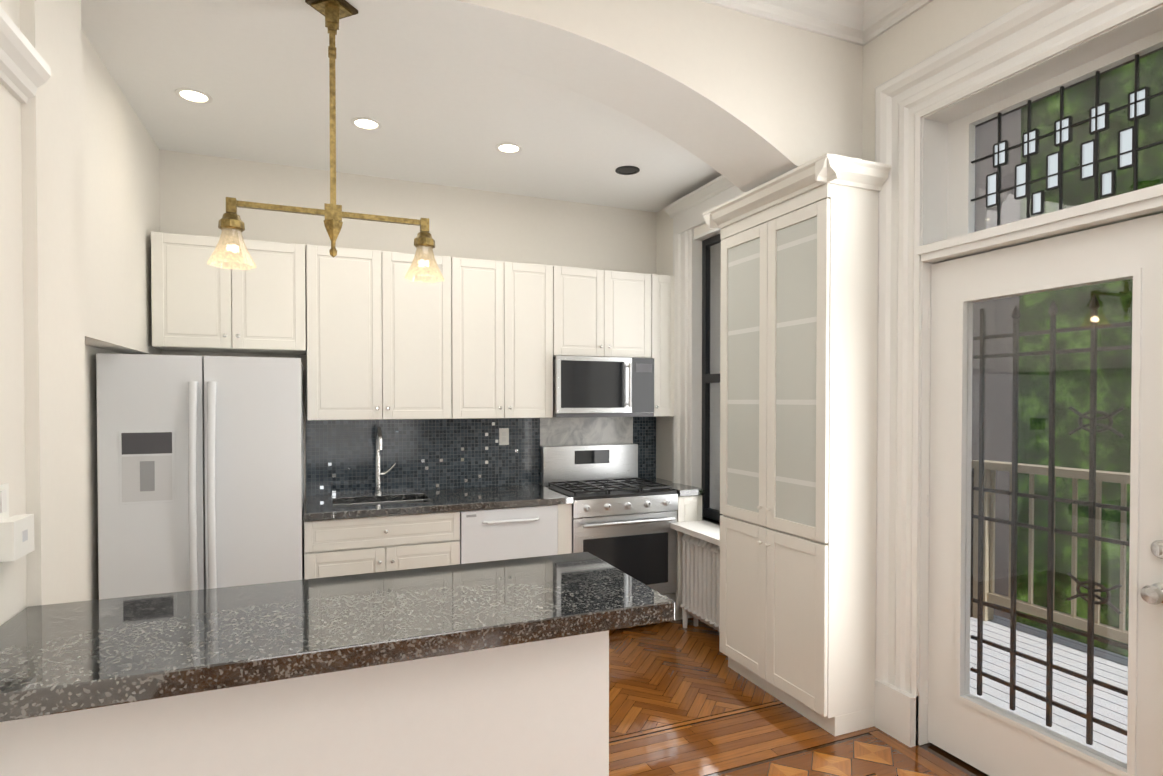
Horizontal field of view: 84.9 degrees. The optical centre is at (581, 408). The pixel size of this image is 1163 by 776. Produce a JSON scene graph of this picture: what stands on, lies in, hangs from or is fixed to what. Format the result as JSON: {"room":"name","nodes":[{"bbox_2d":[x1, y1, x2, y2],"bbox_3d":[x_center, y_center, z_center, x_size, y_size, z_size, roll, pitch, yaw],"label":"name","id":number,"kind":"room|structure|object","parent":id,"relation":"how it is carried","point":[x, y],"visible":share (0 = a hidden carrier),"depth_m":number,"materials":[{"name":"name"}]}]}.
{"room":"kitchen","nodes":[
{"label":"kitchen","id":0,"kind":"room"},
{"bbox_2d":[0,0,87,625],"bbox_3d":[-0.912,-0.176,-0.324,0.385,3.420,5.420,0,1,-22],"label":"wall","id":1,"kind":"structure","parent":0,"point":[42,410],"depth_m":1.94,"materials":[{"name":"paint"}]},
{"bbox_2d":[0,483,34,561],"bbox_3d":[-1.553,0.305,1.733,0.050,0.200,0.160,0,1,-22],"label":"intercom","id":2,"kind":"object","parent":1,"relation":"attached to","point":[16,537],"visible":0.98,"depth_m":1.72,"materials":[{"name":"white plastic"}]},
{"bbox_2d":[0,6,50,103],"bbox_3d":[-0.657,-0.922,-0.447,0.072,0.115,5.019,0,1,-22],"label":"trim","id":3,"kind":"structure","parent":1,"relation":"attached to","point":[25,71],"depth_m":1.75,"materials":[{"name":"paint"}]},
{"bbox_2d":[81,29,160,600],"bbox_3d":[-2.325,-0.222,2.998,0.290,3.420,1.800,0,1,-22],"label":"wall","id":4,"kind":"structure","parent":0,"point":[121,199],"depth_m":2.98,"materials":[{"name":"paint"}]},
{"bbox_2d":[0,630,608,775],"bbox_3d":[-0.748,1.074,1.862,1.630,0.858,0.492,0,1,-22],"label":"wall","id":5,"kind":"structure","parent":0,"point":[538,708],"depth_m":1.68,"materials":[{"name":"paint"}]},
{"bbox_2d":[0,552,674,721],"bbox_3d":[-0.677,0.613,1.904,1.798,0.060,0.685,0,1,-22],"label":"countertop","id":6,"kind":"structure","parent":5,"relation":"on","point":[67,657],"depth_m":1.74,"materials":[{"name":"stone"}]},
{"bbox_2d":[81,0,720,211],"bbox_3d":[-0.765,-1.580,3.538,3.600,0.120,1.650,0,1,-22],"label":"ceiling","id":7,"kind":"structure","parent":0,"point":[442,120],"depth_m":3.25,"materials":[{"name":"paint"}]},
{"bbox_2d":[175,88,212,103],"bbox_3d":[-1.870,-1.510,3.069,0.155,0.006,0.155,0,1,-28],"label":"recessed light","id":8,"kind":"object","parent":7,"relation":"in","point":[202,97],"depth_m":3.07,"materials":[{"name":"paint"}]},
{"bbox_2d":[351,117,381,129],"bbox_3d":[-1.143,-1.514,3.378,0.155,0.006,0.155,0,1,-28],"label":"recessed light","id":9,"kind":"object","parent":7,"relation":"in","point":[365,123],"depth_m":3.38,"materials":[{"name":"paint"}]},
{"bbox_2d":[495,143,521,153],"bbox_3d":[-0.423,-1.518,3.706,0.155,0.006,0.155,0,1,-28],"label":"recessed light","id":10,"kind":"object","parent":7,"relation":"in","point":[508,148],"depth_m":3.71,"materials":[{"name":"paint"}]},
{"bbox_2d":[615,166,639,174],"bbox_3d":[0.294,-1.523,4.065,0.155,0.006,0.155,0,1,-28],"label":"recessed light","id":11,"kind":"object","parent":7,"relation":"in","point":[623,170],"depth_m":4.07,"materials":[{"name":"paint"}]},
{"bbox_2d":[159,149,655,507],"bbox_3d":[-0.968,-0.242,4.446,3.900,3.420,0.150,0,1,-22],"label":"wall","id":12,"kind":"structure","parent":0,"point":[196,190],"depth_m":4.24,"materials":[{"name":"paint"}]},
{"bbox_2d":[151,231,306,353],"bbox_3d":[-2.031,-0.653,3.732,0.765,0.620,0.346,0,1,-22],"label":"upper cabinet","id":13,"kind":"object","parent":12,"relation":"attached to","point":[198,306],"depth_m":3.57,"materials":[{"name":"paint"}]},
{"bbox_2d":[291,245,462,419],"bbox_3d":[-1.283,-0.452,4.041,0.965,1.030,0.346,0,1,-22],"label":"upper cabinet","id":14,"kind":"object","parent":12,"relation":"attached to","point":[374,335],"depth_m":3.88,"materials":[{"name":"paint"}]},
{"bbox_2d":[306,417,655,495],"bbox_3d":[-0.583,0.301,4.522,2.526,0.490,0.014,0,1,-22],"label":"tile backsplash","id":15,"kind":"structure","parent":12,"relation":"attached to","point":[425,454],"depth_m":4.39,"materials":[{"name":"tile"}]},
{"bbox_2d":[463,258,562,418],"bbox_3d":[-0.573,-0.456,4.332,0.803,1.030,0.346,0,1,-22],"label":"upper cabinet","id":16,"kind":"object","parent":12,"relation":"attached to","point":[513,311],"depth_m":4.19,"materials":[{"name":"paint"}]},
{"bbox_2d":[563,267,654,358],"bbox_3d":[0.093,-0.671,4.602,0.749,0.608,0.346,0,1,-22],"label":"upper cabinet","id":17,"kind":"object","parent":12,"relation":"attached to","point":[607,313],"depth_m":4.45,"materials":[{"name":"paint"}]},
{"bbox_2d":[553,356,653,417],"bbox_3d":[0.112,-0.154,4.563,0.742,0.416,0.447,0,1,-22],"label":"microwave","id":18,"kind":"object","parent":17,"relation":"attached to","point":[585,386],"visible":0.94,"depth_m":4.39,"materials":[{"name":"silver metal"}]},
{"bbox_2d":[652,274,674,416],"bbox_3d":[0.511,-0.462,4.777,0.268,1.030,0.346,0,1,-22],"label":"upper cabinet","id":19,"kind":"object","parent":12,"relation":"attached to","point":[664,284],"depth_m":4.63,"materials":[{"name":"paint"}]},
{"bbox_2d":[171,0,862,191],"bbox_3d":[-0.215,-1.525,2.656,3.250,0.805,0.400,0,1,-22],"label":"wall","id":20,"kind":"structure","parent":0,"point":[743,102],"depth_m":2.78,"materials":[{"name":"paint"}]},
{"bbox_2d":[207,0,443,282],"bbox_3d":[-0.927,-1.006,2.371,0.824,0.994,0.184,0,1,-22],"label":"pendant light","id":21,"kind":"object","parent":20,"relation":"hanging from","point":[230,251],"visible":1,"depth_m":2.36,"materials":[{"name":"brown metal"}]},
{"bbox_2d":[698,0,865,39],"bbox_3d":[-0.095,-1.837,2.385,2.850,0.175,0.185,0,1,-22],"label":"crown molding","id":22,"kind":"structure","parent":20,"relation":"attached to","point":[861,22],"depth_m":2.91,"materials":[{"name":"paint"}]},
{"bbox_2d":[609,618,988,775],"bbox_3d":[0.355,1.514,1.110,3.700,0.003,7.270,0,1,-22],"label":"floor","id":23,"kind":"structure","parent":0,"point":[687,701],"depth_m":2.95,"materials":[{"name":"brown wood"}]},
{"bbox_2d":[96,353,303,599],"bbox_3d":[-2.002,0.606,3.479,0.880,1.750,0.815,0,1,-22],"label":"refrigerator","id":24,"kind":"object","parent":23,"relation":"on","point":[200,463],"visible":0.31,"depth_m":3.13,"materials":[{"name":"metal"}]},
{"bbox_2d":[460,505,557,563],"bbox_3d":[-0.543,1.036,4.152,0.606,0.872,0.689,0,1,-22],"label":"dishwasher","id":25,"kind":"object","parent":23,"relation":"on","point":[496,534],"visible":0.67,"depth_m":3.86,"materials":[{"name":"grey plastic"}]},
{"bbox_2d":[541,444,677,616],"bbox_3d":[0.188,0.870,4.442,0.760,1.195,0.702,0,1,-22],"label":"range","id":26,"kind":"object","parent":23,"relation":"on","point":[624,516],"visible":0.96,"depth_m":4.25,"materials":[{"name":"silver metal"}]},
{"bbox_2d":[674,495,701,619],"bbox_3d":[0.620,1.026,4.669,0.198,0.878,0.666,0,1,-22],"label":"base cabinet","id":27,"kind":"object","parent":23,"relation":"on","point":[689,507],"depth_m":4.34,"materials":[{"name":"paint"}]},
{"bbox_2d":[304,478,704,520],"bbox_3d":[-0.453,0.673,4.211,2.526,0.244,0.692,0,1,-22],"label":"countertop","id":28,"kind":"structure","parent":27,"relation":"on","point":[336,506],"depth_m":3.97,"materials":[{"name":"stone"}]},
{"bbox_2d":[374,427,395,494],"bbox_3d":[-1.250,0.332,4.069,0.142,0.442,0.215,0,1,-22],"label":"faucet","id":29,"kind":"object","parent":28,"relation":"on","point":[379,447],"visible":1,"depth_m":4.11,"materials":[{"name":"silver metal"}]},
{"bbox_2d":[680,533,719,631],"bbox_3d":[0.841,1.155,4.040,0.151,0.636,0.595,0,1,-22],"label":"radiator","id":30,"kind":"object","parent":23,"relation":"on","point":[701,580],"visible":0.65,"depth_m":4.07,"materials":[{"name":"metal"}]},
{"bbox_2d":[703,153,891,735],"bbox_3d":[1.048,0.186,3.273,0.378,2.595,0.964,0,1,-22],"label":"tall cabinet","id":31,"kind":"object","parent":23,"relation":"on","point":[798,369],"visible":1,"depth_m":2.99,"materials":[{"name":"paint"}]},
{"bbox_2d":[656,0,1028,524],"bbox_3d":[2.038,-0.207,1.858,0.300,3.420,7.220,0,1,-22],"label":"wall","id":32,"kind":"structure","parent":0,"point":[926,31],"depth_m":2.92,"materials":[{"name":"paint"}]},
{"bbox_2d":[664,175,744,545],"bbox_3d":[0.964,-0.283,4.135,0.560,2.390,1.350,0,1,-22],"label":"kitchen window","id":33,"kind":"structure","parent":32,"relation":"in","point":[708,378],"depth_m":4.52,"materials":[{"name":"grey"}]},
{"bbox_2d":[842,0,932,45],"bbox_3d":[2.231,-1.814,0.726,0.185,0.175,5.020,0,1,-22],"label":"crown molding","id":34,"kind":"structure","parent":32,"relation":"attached to","point":[881,15],"depth_m":2.93,"materials":[{"name":"paint"}]},
{"bbox_2d":[874,0,1162,746],"bbox_3d":[1.785,-0.002,2.416,0.348,2.995,1.400,0,1,-22],"label":"door frame","id":35,"kind":"structure","parent":32,"relation":"attached to","point":[920,106],"depth_m":2.81,"materials":[{"name":"paint"}]},
{"bbox_2d":[925,213,1162,775],"bbox_3d":[1.724,0.426,2.404,0.176,2.115,0.926,0,1,-22],"label":"entry door","id":36,"kind":"structure","parent":32,"relation":"in","point":[982,735],"depth_m":2.41,"materials":[{"name":"paint"}]},
{"bbox_2d":[947,29,1162,238],"bbox_3d":[1.825,-0.980,2.419,0.040,0.570,0.920,0,1,-22],"label":"window","id":37,"kind":"structure","parent":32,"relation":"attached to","point":[961,191],"depth_m":2.44,"materials":[{"name":"glass"}]},
{"label":"outside","id":38,"kind":"structure","parent":0,"visible":0},
{"bbox_2d":[970,615,1127,763],"bbox_3d":[3.049,1.569,2.118,1.750,0.101,4.690,0,1,-22],"label":"deck","id":39,"kind":"object","parent":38,"point":[1103,710],"depth_m":3.49,"materials":[{"name":"white wood"}]},
{"bbox_2d":[972,460,1129,643],"bbox_3d":[3.659,0.953,2.522,0.130,1.118,4.390,0,1,-22],"label":"railing","id":40,"kind":"object","parent":39,"relation":"on","point":[990,550],"depth_m":4.14,"materials":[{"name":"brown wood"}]},
{"bbox_2d":[1016,50,1162,656],"bbox_3d":[9.389,-3.553,5.895,0.100,18.000,32.000,0,1,-22],"label":"trees","id":41,"kind":"object","parent":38,"point":[1079,102],"depth_m":9.87,"materials":[{"name":"green plant"}]},
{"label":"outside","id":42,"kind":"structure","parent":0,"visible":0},
{"bbox_2d":[970,109,1020,619],"bbox_3d":[1.028,-1.574,7.467,2.000,12.000,6.800,0,1,-22],"label":"exterior wall","id":43,"kind":"structure","parent":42,"point":[997,411],"depth_m":4.63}
]}

